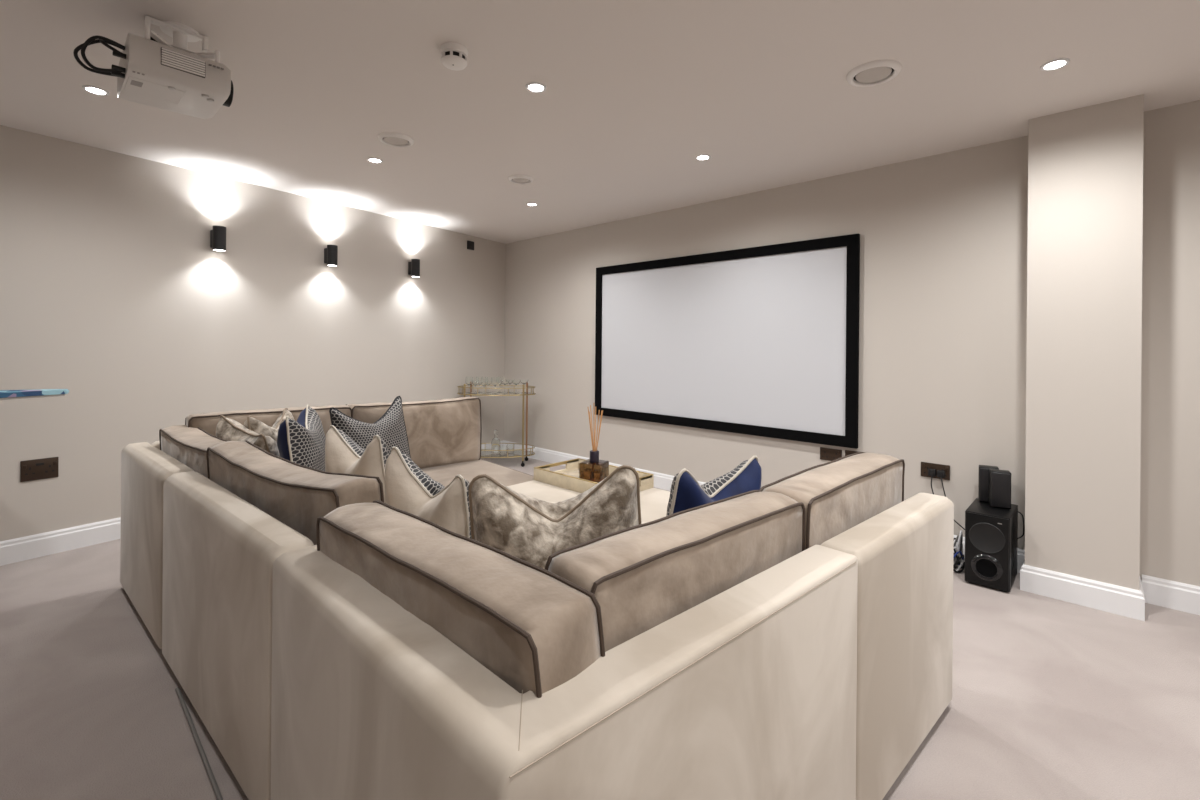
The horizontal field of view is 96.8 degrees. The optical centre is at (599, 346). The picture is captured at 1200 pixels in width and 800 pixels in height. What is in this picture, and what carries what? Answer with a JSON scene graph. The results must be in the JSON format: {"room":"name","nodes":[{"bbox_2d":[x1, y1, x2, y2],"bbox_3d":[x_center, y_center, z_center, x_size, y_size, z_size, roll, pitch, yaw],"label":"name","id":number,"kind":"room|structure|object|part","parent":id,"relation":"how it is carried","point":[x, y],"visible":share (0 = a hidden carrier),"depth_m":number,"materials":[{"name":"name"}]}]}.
{"room":"home cinema room","nodes":[
{"label":"home cinema room","id":0,"kind":"room"},
{"bbox_2d":[0,125,505,540],"bbox_3d":[-2.922,-0.002,3.519,0.100,2.400,6.421,1,0,34],"label":"wall","id":1,"kind":"structure","parent":0,"point":[115,294],"depth_m":3.58,"materials":[{"name":"grey paint"}]},
{"bbox_2d":[0,389,68,399],"bbox_3d":[-3.295,0.708,2.342,0.340,0.971,1.358,0,0,43],"label":"ironing board","id":2,"kind":"object","parent":1,"relation":"attached to","point":[35,393],"visible":1,"depth_m":2.70,"materials":[{"name":"fabric"}]},
{"bbox_2d":[20,457,58,481],"bbox_3d":[-3.186,0.699,3.031,0.012,0.118,0.152,1,0,34],"label":"wall socket","id":3,"kind":"object","parent":1,"relation":"attached to","point":[45,468],"visible":1,"depth_m":3.03,"materials":[{"name":"brown metal"}]},
{"bbox_2d":[210,225,225,250],"bbox_3d":[-2.658,-0.750,3.712,0.113,0.166,0.078,0,0,34],"label":"wall sconce","id":4,"kind":"object","parent":1,"relation":"attached to","point":[218,234],"visible":1,"depth_m":3.67,"materials":[{"name":"black metal"}]},
{"bbox_2d":[0,440,504,565],"bbox_3d":[-2.883,1.134,3.486,0.017,0.129,6.421,1,0,34],"label":"baseboard","id":5,"kind":"structure","parent":1,"relation":"attached to","point":[15,550],"depth_m":3.09,"materials":[{"name":"white paint"}]},
{"bbox_2d":[324,245,337,265],"bbox_3d":[-2.211,-0.746,4.383,0.113,0.166,0.078,0,0,34],"label":"wall sconce","id":6,"kind":"object","parent":1,"relation":"attached to","point":[331,252],"visible":1,"depth_m":4.34,"materials":[{"name":"black metal"}]},
{"bbox_2d":[408,259,419,276],"bbox_3d":[-1.761,-0.742,5.058,0.113,0.166,0.078,0,0,34],"label":"wall sconce","id":7,"kind":"object","parent":1,"relation":"attached to","point":[414,265],"visible":1,"depth_m":5.02,"materials":[{"name":"black metal"}]},
{"bbox_2d":[467,241,473,249],"bbox_3d":[-1.384,-1.081,5.705,0.016,0.092,0.092,0,0,34],"label":"plate","id":8,"kind":"object","parent":1,"relation":"attached to","point":[470,244],"visible":1,"depth_m":5.69,"materials":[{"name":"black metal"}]},
{"bbox_2d":[0,0,1199,243],"bbox_3d":[-0.411,-1.230,1.175,8.225,0.100,6.531,0,0,43],"label":"ceiling","id":9,"kind":"structure","parent":0,"point":[636,90],"depth_m":2.42,"materials":[{"name":"white paint"}]},
{"bbox_2d":[82,85,109,95],"bbox_3d":[-2.354,-1.194,2.488,0.094,0.006,0.094,0,0,43],"label":"recessed light","id":10,"kind":"object","parent":9,"relation":"in","point":[91,89],"visible":1,"depth_m":2.48,"materials":[{"name":"white glass"}]},
{"bbox_2d":[73,15,233,118],"bbox_3d":[-1.614,-1.052,1.942,0.382,0.276,0.434,0,0,43],"label":"projector","id":11,"kind":"object","parent":9,"relation":"attached to","point":[151,71],"visible":1,"depth_m":1.89,"materials":[{"name":"grey plastic"}]},
{"bbox_3d":[-1.565,-1.068,1.913,0.022,0.060,0.193,0,0,-10],"label":"mount arm","id":12,"kind":"part","parent":11,"relation":"part of","materials":[{"name":"white plastic"}]},
{"bbox_3d":[-1.575,-1.161,1.984,0.028,0.051,0.185,1,0,43],"label":"mount rail","id":13,"kind":"part","parent":11,"relation":"part of","materials":[{"name":"white plastic"}]},
{"bbox_3d":[-1.583,-1.095,2.008,0.110,0.015,0.110,1,0,43],"label":"mount plate","id":14,"kind":"part","parent":11,"relation":"part of","materials":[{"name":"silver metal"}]},
{"bbox_2d":[161,47,205,77],"bbox_3d":[-1.448,-0.985,1.853,0.010,0.060,0.124,0,0,43],"label":"grille","id":15,"kind":"object","parent":11,"relation":"attached to","point":[174,61],"depth_m":1.85,"materials":[{"name":"white plastic"}]},
{"bbox_3d":[-1.498,-1.067,1.992,0.173,0.060,0.022,1,0,11],"label":"mount arm","id":16,"kind":"part","parent":11,"relation":"part of","materials":[{"name":"white plastic"}]},
{"bbox_2d":[367,157,382,162],"bbox_3d":[-1.436,-1.186,3.400,0.094,0.006,0.094,0,0,43],"label":"recessed light","id":17,"kind":"object","parent":9,"relation":"in","point":[371,159],"visible":1,"depth_m":3.40,"materials":[{"name":"white paint"}]},
{"bbox_2d":[377,132,413,147],"bbox_3d":[-1.167,-1.177,3.049,0.196,0.019,0.196,0,0,43],"label":"ceiling vent","id":18,"kind":"object","parent":9,"relation":"in","point":[393,139],"visible":1,"depth_m":3.04,"materials":[{"name":"white plastic"}]},
{"bbox_2d":[441,42,467,70],"bbox_3d":[-0.580,-1.146,2.122,0.106,0.071,0.106,0,0,43],"label":"smoke detector","id":19,"kind":"object","parent":9,"relation":"attached to","point":[453,55],"visible":1,"depth_m":2.09,"materials":[{"name":"white plastic"}]},
{"bbox_2d":[508,175,533,183],"bbox_3d":[-0.556,-1.172,3.752,0.176,0.019,0.176,0,0,43],"label":"ceiling vent","id":20,"kind":"object","parent":9,"relation":"in","point":[517,179],"visible":1,"depth_m":3.73,"materials":[{"name":"white plastic"}]},
{"bbox_2d":[526,202,537,205],"bbox_3d":[-0.564,-1.178,4.423,0.094,0.006,0.094,0,0,43],"label":"recessed light","id":21,"kind":"object","parent":9,"relation":"in","point":[530,203],"visible":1,"depth_m":4.42,"materials":[{"name":"white paint"}]},
{"bbox_2d":[526,82,545,92],"bbox_3d":[-0.291,-1.176,2.423,0.094,0.006,0.094,0,0,43],"label":"recessed light","id":22,"kind":"object","parent":9,"relation":"in","point":[535,87],"visible":1,"depth_m":2.42,"materials":[{"name":"white glass"}]},
{"bbox_2d":[695,154,710,160],"bbox_3d":[0.637,-1.168,3.295,0.094,0.006,0.094,0,0,43],"label":"recessed light","id":23,"kind":"object","parent":9,"relation":"in","point":[701,157],"visible":1,"depth_m":3.29,"materials":[{"name":"white paint"}]},
{"bbox_2d":[846,60,901,86],"bbox_3d":[1.166,-1.157,2.272,0.210,0.019,0.210,0,0,43],"label":"ceiling vent","id":24,"kind":"object","parent":9,"relation":"in","point":[873,73],"visible":1,"depth_m":2.25,"materials":[{"name":"white plastic"}]},
{"bbox_2d":[1040,58,1069,70],"bbox_3d":[1.869,-1.157,2.190,0.094,0.006,0.094,0,0,43],"label":"recessed light","id":25,"kind":"object","parent":9,"relation":"in","point":[1054,64],"visible":1,"depth_m":2.19,"materials":[{"name":"white glass"}]},
{"bbox_2d":[0,457,1199,799],"bbox_3d":[-0.433,1.270,1.175,8.225,0.100,6.531,0,0,43],"label":"floor","id":26,"kind":"structure","parent":0,"point":[1053,699],"depth_m":1.83,"materials":[{"name":"carpet"}]},
{"bbox_2d":[175,687,222,799],"bbox_3d":[-0.961,1.209,1.368,1.460,0.012,0.017,0,0,44],"label":"cable","id":27,"kind":"object","parent":26,"relation":"on","point":[212,779],"visible":1,"depth_m":1.60,"materials":[{"name":"grey plastic"}]},
{"bbox_2d":[457,383,535,466],"bbox_3d":[-1.074,0.797,5.521,0.811,0.832,0.411,1,0,0],"label":"bar cart","id":28,"kind":"object","parent":26,"relation":"on","point":[485,453],"visible":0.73,"depth_m":5.43,"materials":[{"name":"gold glass"}]},
{"bbox_2d":[466,377,471,392],"bbox_3d":[-1.351,0.397,5.502,0.074,0.165,0.074,0,0,43],"label":"wine glass","id":29,"kind":"object","parent":28,"relation":"on","point":[468,379],"visible":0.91,"depth_m":5.47,"materials":[{"name":"white"}]},
{"bbox_2d":[472,377,478,393],"bbox_3d":[-1.271,0.398,5.436,0.074,0.165,0.074,0,0,43],"label":"wine glass","id":30,"kind":"object","parent":28,"relation":"on","point":[475,380],"visible":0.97,"depth_m":5.41,"materials":[{"name":"clear glass"}]},
{"bbox_2d":[477,376,482,392],"bbox_3d":[-1.261,0.398,5.582,0.074,0.165,0.074,0,0,43],"label":"wine glass","id":31,"kind":"object","parent":28,"relation":"on","point":[479,384],"visible":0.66,"depth_m":5.56,"materials":[{"name":"white"}]},
{"bbox_2d":[481,377,487,393],"bbox_3d":[-1.176,0.398,5.421,0.074,0.165,0.074,0,0,43],"label":"wine glass","id":32,"kind":"object","parent":28,"relation":"on","point":[484,380],"visible":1,"depth_m":5.40,"materials":[{"name":"clear glass"}]},
{"bbox_2d":[485,377,491,392],"bbox_3d":[-1.161,0.399,5.542,0.074,0.165,0.074,0,0,43],"label":"wine glass","id":33,"kind":"object","parent":28,"relation":"on","point":[489,378],"visible":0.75,"depth_m":5.52,"materials":[{"name":"white"}]},
{"bbox_2d":[491,377,498,393],"bbox_3d":[-1.071,0.399,5.436,0.074,0.165,0.074,0,0,43],"label":"wine glass","id":34,"kind":"object","parent":28,"relation":"on","point":[495,380],"visible":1,"depth_m":5.41,"materials":[{"name":"white"}]},
{"bbox_2d":[491,430,499,453],"bbox_3d":[-1.071,0.979,5.481,0.090,0.246,0.090,0,0,43],"label":"decanter","id":35,"kind":"object","parent":28,"relation":"on","point":[495,444],"visible":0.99,"depth_m":5.45,"materials":[{"name":"clear glass"}]},
{"bbox_3d":[-1.071,0.419,5.521,0.808,0.008,0.408,0,0,0],"label":"guard rail","id":36,"kind":"part","parent":28,"relation":"part of","materials":[{"name":"gold metal"}]},
{"bbox_2d":[460,391,533,394],"bbox_3d":[-1.072,0.486,5.521,0.780,0.008,0.378,0,0,0],"label":"glass shelf","id":37,"kind":"object","parent":28,"relation":"attached to","point":[461,393],"depth_m":5.44,"materials":[{"name":"white"}]},
{"bbox_2d":[497,376,502,392],"bbox_3d":[-1.051,0.399,5.582,0.074,0.165,0.074,0,0,43],"label":"wine glass","id":38,"kind":"object","parent":28,"relation":"on","point":[499,377],"visible":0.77,"depth_m":5.56,"materials":[{"name":"white"}]},
{"bbox_2d":[500,445,506,454],"bbox_3d":[-0.992,1.060,5.462,0.076,0.085,0.076,0,0,43],"label":"tumbler","id":39,"kind":"object","parent":28,"relation":"on","point":[502,447],"visible":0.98,"depth_m":5.43,"materials":[{"name":"clear glass"}]},
{"bbox_2d":[500,380,508,393],"bbox_3d":[-0.971,0.414,5.441,0.092,0.138,0.092,0,0,43],"label":"wine glass","id":40,"kind":"object","parent":28,"relation":"on","point":[504,382],"visible":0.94,"depth_m":5.41,"materials":[{"name":"white"}]},
{"bbox_2d":[481,449,533,456],"bbox_3d":[-1.077,1.106,5.521,0.780,0.008,0.378,0,0,0],"label":"glass shelf","id":41,"kind":"object","parent":28,"relation":"attached to","point":[517,453],"depth_m":5.44,"materials":[{"name":"white"}]},
{"bbox_3d":[-1.076,1.039,5.521,0.808,0.008,0.408,0,0,0],"label":"guard rail","id":42,"kind":"part","parent":28,"relation":"part of","materials":[{"name":"gold metal"}]},
{"bbox_2d":[507,444,514,452],"bbox_3d":[-0.927,1.061,5.542,0.076,0.085,0.076,0,0,43],"label":"tumbler","id":43,"kind":"object","parent":28,"relation":"on","point":[509,446],"visible":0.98,"depth_m":5.51,"materials":[{"name":"clear glass"}]},
{"bbox_2d":[512,380,520,393],"bbox_3d":[-0.861,0.415,5.471,0.092,0.138,0.092,0,0,43],"label":"wine glass","id":44,"kind":"object","parent":28,"relation":"on","point":[515,382],"visible":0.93,"depth_m":5.44,"materials":[{"name":"white"}]},
{"bbox_3d":[-0.777,0.771,5.388,0.022,0.775,0.022,0,0,0],"label":"post","id":45,"kind":"part","parent":28,"relation":"part of","materials":[{"name":"gold metal"}]},
{"bbox_2d":[520,379,527,392],"bbox_3d":[-0.791,0.415,5.552,0.092,0.138,0.092,0,0,43],"label":"wine glass","id":46,"kind":"object","parent":28,"relation":"on","point":[523,381],"visible":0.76,"depth_m":5.53,"materials":[{"name":"white"}]},
{"bbox_3d":[-0.777,0.771,5.655,0.022,0.775,0.022,0,0,0],"label":"post","id":47,"kind":"part","parent":28,"relation":"part of","materials":[{"name":"gold metal"}]},
{"bbox_2d":[120,396,953,799],"bbox_3d":[-0.559,0.784,2.274,3.280,0.869,1.957,0,0,43],"label":"sectional sofa","id":48,"kind":"object","parent":26,"relation":"on","point":[789,638],"visible":0.89,"depth_m":1.13,"materials":[{"name":"beige fabric"}]},
{"bbox_3d":[-1.897,0.830,3.023,1.000,0.685,0.110,0,0,-42],"label":"panel","id":49,"kind":"part","parent":48,"relation":"part of","materials":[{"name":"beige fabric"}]},
{"bbox_3d":[-2.006,0.829,2.397,0.919,0.685,0.110,1,0,41],"label":"panel","id":50,"kind":"part","parent":48,"relation":"part of","materials":[{"name":"beige fabric"}]},
{"bbox_2d":[161,425,225,477],"bbox_3d":[-1.785,0.595,2.393,0.849,0.405,0.176,0,0,41],"label":"cushion","id":51,"kind":"object","parent":48,"relation":"on","point":[188,445],"depth_m":2.35,"materials":[{"name":"beige fabric"}]},
{"bbox_3d":[-1.210,0.836,1.716,1.173,0.685,0.110,1,0,41],"label":"panel","id":52,"kind":"part","parent":48,"relation":"part of","materials":[{"name":"beige fabric"}]},
{"bbox_2d":[216,415,278,455],"bbox_3d":[-1.642,0.580,2.531,0.488,0.497,0.219,0,0,32],"label":"cushion","id":53,"kind":"object","parent":48,"relation":"on","point":[228,429],"visible":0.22,"depth_m":2.49,"materials":[{"name":"fabric"}]},
{"bbox_3d":[-1.654,0.580,2.513,0.477,0.484,0.175,1,0,33],"label":"panel","id":54,"kind":"part","parent":53,"relation":"part of","materials":[{"name":"fabric"}]},
{"bbox_2d":[186,405,350,437],"bbox_3d":[-1.787,0.566,2.926,0.781,0.454,0.224,1,0,-42],"label":"cushion","id":55,"kind":"object","parent":48,"relation":"on","point":[208,422],"depth_m":2.81,"materials":[{"name":"beige fabric"}]},
{"bbox_2d":[244,408,293,456],"bbox_3d":[-1.677,0.538,2.744,0.168,0.408,0.395,1,0,-3],"label":"cushion","id":56,"kind":"object","parent":48,"relation":"on","point":[251,423],"visible":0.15,"depth_m":2.62,"materials":[{"name":"fabric"}]},
{"bbox_3d":[-1.708,0.538,2.742,0.106,0.395,0.383,0,0,-3],"label":"panel","id":57,"kind":"part","parent":56,"relation":"part of","materials":[{"name":"fabric"}]},
{"bbox_2d":[208,441,380,544],"bbox_3d":[-1.061,0.586,1.806,1.033,0.434,0.175,0,0,38],"label":"cushion","id":58,"kind":"object","parent":48,"relation":"on","point":[294,494],"depth_m":1.68,"materials":[{"name":"beige fabric"}]},
{"bbox_2d":[277,405,325,470],"bbox_3d":[-1.396,0.547,2.524,0.174,0.512,0.486,0,0,-17],"label":"cushion","id":59,"kind":"object","parent":48,"relation":"on","point":[301,441],"visible":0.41,"depth_m":2.37,"materials":[{"name":"blue fabric"}]},
{"bbox_3d":[-1.425,0.547,2.514,0.112,0.498,0.473,1,0,-17],"label":"panel","id":60,"kind":"part","parent":59,"relation":"part of","materials":[{"name":"blue fabric"}]},
{"bbox_2d":[325,425,388,502],"bbox_3d":[-0.990,0.568,2.192,0.446,0.468,0.175,0,0,37],"label":"cushion","id":61,"kind":"object","parent":48,"relation":"on","point":[342,454],"visible":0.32,"depth_m":2.16,"materials":[{"name":"beige fabric"}]},
{"bbox_3d":[-0.973,0.568,2.215,0.434,0.455,0.120,0,0,35],"label":"panel","id":62,"kind":"part","parent":61,"relation":"part of","materials":[{"name":"beige fabric"}]},
{"bbox_2d":[329,396,411,459],"bbox_3d":[-1.257,0.550,2.983,0.176,0.519,0.484,1,0,33],"label":"cushion","id":63,"kind":"object","parent":48,"relation":"on","point":[391,428],"visible":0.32,"depth_m":2.96,"materials":[{"name":"black and white patterned fabric"}]},
{"bbox_2d":[347,396,480,468],"bbox_3d":[-1.192,0.572,3.459,0.860,0.451,0.232,1,0,-42],"label":"cushion","id":64,"kind":"object","parent":48,"relation":"on","point":[441,433],"depth_m":3.46,"materials":[{"name":"beige fabric"}]},
{"bbox_2d":[385,447,470,537],"bbox_3d":[-0.554,0.577,1.692,0.456,0.502,0.183,0,0,35],"label":"cushion","id":65,"kind":"object","parent":48,"relation":"on","point":[408,488],"visible":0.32,"depth_m":1.65,"materials":[{"name":"beige fabric"}]},
{"bbox_2d":[319,503,600,693],"bbox_3d":[-0.334,0.602,1.094,0.821,0.417,0.176,0,0,42],"label":"cushion","id":66,"kind":"object","parent":48,"relation":"on","point":[531,628],"depth_m":0.92,"materials":[{"name":"beige fabric"}]},
{"bbox_2d":[421,459,533,486],"bbox_3d":[-0.968,0.862,3.177,0.946,0.163,0.901,0,0,-42],"label":"seat cushion","id":67,"kind":"object","parent":48,"relation":"on","point":[443,473],"depth_m":3.32,"materials":[{"name":"beige fabric"}]},
{"bbox_2d":[468,465,641,568],"bbox_3d":[-0.110,0.570,1.494,0.497,0.498,0.215,1,0,-5],"label":"cushion","id":68,"kind":"object","parent":48,"relation":"on","point":[529,529],"visible":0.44,"depth_m":1.42,"materials":[{"name":"fabric"}]},
{"bbox_3d":[-0.112,0.570,1.522,0.483,0.485,0.162,1,0,-4],"label":"panel","id":69,"kind":"part","parent":68,"relation":"part of","materials":[{"name":"fabric"}]},
{"bbox_3d":[-0.088,0.845,1.292,1.032,0.685,1.010,1,0,43],"label":"panel","id":70,"kind":"part","parent":48,"relation":"part of","materials":[{"name":"beige fabric"}]},
{"bbox_2d":[548,492,802,651],"bbox_3d":[0.205,0.596,1.190,0.751,0.436,0.162,1,0,-42],"label":"cushion","id":71,"kind":"object","parent":48,"relation":"on","point":[641,577],"depth_m":1.07,"materials":[{"name":"beige fabric"}]},
{"bbox_2d":[666,456,761,515],"bbox_3d":[0.345,0.586,1.684,0.458,0.463,0.186,1,0,-39],"label":"cushion","id":72,"kind":"object","parent":48,"relation":"on","point":[686,493],"visible":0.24,"depth_m":1.70,"materials":[{"name":"blue fabric"}]},
{"bbox_2d":[762,453,902,549],"bbox_3d":[0.760,0.602,1.694,0.782,0.438,0.176,1,0,-44],"label":"cushion","id":73,"kind":"object","parent":48,"relation":"on","point":[838,495],"depth_m":1.57,"materials":[{"name":"beige fabric"}]},
{"bbox_3d":[0.885,0.854,1.603,0.785,0.685,0.110,0,0,-42],"label":"panel","id":74,"kind":"part","parent":48,"relation":"part of","materials":[{"name":"beige fabric"}]},
{"bbox_2d":[506,480,669,523],"bbox_3d":[-0.094,1.004,2.739,1.010,0.437,0.940,0,0,43],"label":"ottoman","id":75,"kind":"object","parent":26,"relation":"on","point":[653,501],"visible":0.03,"depth_m":2.80,"materials":[{"name":"beige fabric"}]},
{"bbox_2d":[534,458,653,492],"bbox_3d":[-0.044,0.749,3.051,0.600,0.075,0.370,0,0,43],"label":"serving tray","id":76,"kind":"object","parent":75,"relation":"on","point":[568,478],"visible":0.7,"depth_m":3.00,"materials":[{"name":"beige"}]},
{"bbox_2d":[579,403,608,482],"bbox_3d":[-0.031,0.545,3.034,0.132,0.458,0.132,1,0,23],"label":"reed diffuser","id":77,"kind":"object","parent":76,"relation":"on","point":[593,469],"visible":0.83,"depth_m":3.00,"materials":[{"name":"orange glass"}]},
{"bbox_2d":[579,459,608,482],"bbox_3d":[-0.033,0.715,3.034,0.132,0.118,0.132,0,0,23],"label":"glass bottle","id":78,"kind":"object","parent":77,"relation":"attached to","point":[595,470],"depth_m":2.98,"materials":[{"name":"brown"}]},
{"bbox_2d":[953,530,964,572],"bbox_3d":[1.968,1.128,2.974,0.114,0.222,0.129,0,0,43],"label":"cable bundle","id":79,"kind":"object","parent":26,"relation":"on","point":[958,557],"visible":0.46,"depth_m":2.93,"materials":[{"name":"black"}]},
{"bbox_2d":[965,498,1024,591],"bbox_3d":[2.105,1.053,2.837,0.224,0.378,0.350,0,0,43],"label":"subwoofer","id":80,"kind":"object","parent":26,"relation":"on","point":[991,533],"visible":1,"depth_m":2.74,"materials":[{"name":"black painted wood"},{"name":"black plastic"}]},
{"bbox_3d":[1.982,1.048,2.732,0.182,0.362,0.010,1,0,43],"label":"panel","id":81,"kind":"part","parent":80,"relation":"part of","materials":[{"name":"black"}]},
{"bbox_2d":[969,523,1004,553],"bbox_3d":[1.979,0.981,2.728,0.154,0.154,0.004,1,0,43],"label":"grille","id":82,"kind":"object","parent":80,"relation":"attached to","point":[984,538],"depth_m":2.73,"materials":[{"name":"black fabric"}]},
{"bbox_2d":[978,465,998,502],"bbox_3d":[2.163,0.766,2.967,0.090,0.195,0.074,0,0,33],"label":"speaker","id":83,"kind":"object","parent":80,"relation":"on","point":[983,477],"visible":0.65,"depth_m":2.95},
{"bbox_2d":[979,468,988,501],"bbox_3d":[2.146,0.766,2.941,0.084,0.183,0.010,1,0,33],"label":"grille","id":84,"kind":"object","parent":83,"relation":"attached to","point":[983,472],"depth_m":2.95,"materials":[{"name":"black fabric"}]},
{"bbox_2d":[989,469,1010,508],"bbox_3d":[2.152,0.766,2.868,0.090,0.195,0.074,0,0,29],"label":"speaker","id":85,"kind":"object","parent":80,"relation":"on","point":[999,480],"visible":1,"depth_m":2.84},
{"bbox_2d":[504,100,1199,585],"bbox_3d":[1.819,0.040,3.481,7.925,2.400,0.100,0,0,43],"label":"wall","id":86,"kind":"structure","parent":0,"point":[943,301],"depth_m":3.26,"materials":[{"name":"grey paint"}]},
{"bbox_2d":[595,233,859,448],"bbox_3d":[0.831,-0.042,4.316,2.378,1.410,0.032,0,0,43],"label":"projection screen","id":87,"kind":"object","parent":86,"relation":"attached to","point":[763,341],"visible":1,"depth_m":4.09,"materials":[{"name":"white fabric"}]},
{"bbox_2d":[820,447,841,460],"bbox_3d":[1.571,0.738,3.632,0.145,0.084,0.012,0,0,43],"label":"wall socket","id":88,"kind":"object","parent":86,"relation":"attached to","point":[829,454],"visible":0.94,"depth_m":3.63,"materials":[{"name":"brown metal"}]},
{"bbox_2d":[845,450,864,455],"bbox_3d":[1.692,0.735,3.518,0.145,0.084,0.012,0,0,43],"label":"wall socket","id":89,"kind":"object","parent":86,"relation":"attached to","point":[847,452],"visible":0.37,"depth_m":3.55,"materials":[{"name":"brown metal"}]},
{"bbox_2d":[921,462,949,479],"bbox_3d":[2.010,0.750,3.202,0.152,0.088,0.036,0,0,43],"label":"wall socket","id":90,"kind":"object","parent":86,"relation":"attached to","point":[937,471],"visible":1,"depth_m":3.20,"materials":[{"name":"brown metal"}]},
{"bbox_2d":[931,476,964,529],"bbox_3d":[2.075,0.949,3.115,0.245,0.351,0.022,0,0,37],"label":"power cable","id":91,"kind":"object","parent":86,"relation":"attached to","point":[931,476],"visible":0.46,"depth_m":3.17,"materials":[{"name":"black plastic"}]},
{"bbox_2d":[1025,94,1143,589],"bbox_3d":[2.415,0.045,2.673,0.412,2.400,0.259,0,0,43],"label":"wall","id":92,"kind":"structure","parent":0,"point":[1085,238],"depth_m":2.57,"materials":[{"name":"grey paint"}]},
{"bbox_2d":[504,441,1199,620],"bbox_3d":[1.687,1.174,3.338,7.907,0.129,0.276,0,0,43],"label":"baseboard","id":93,"kind":"structure","parent":92,"relation":"attached to","point":[1119,600],"depth_m":2.57,"materials":[{"name":"white paint"}]}
]}

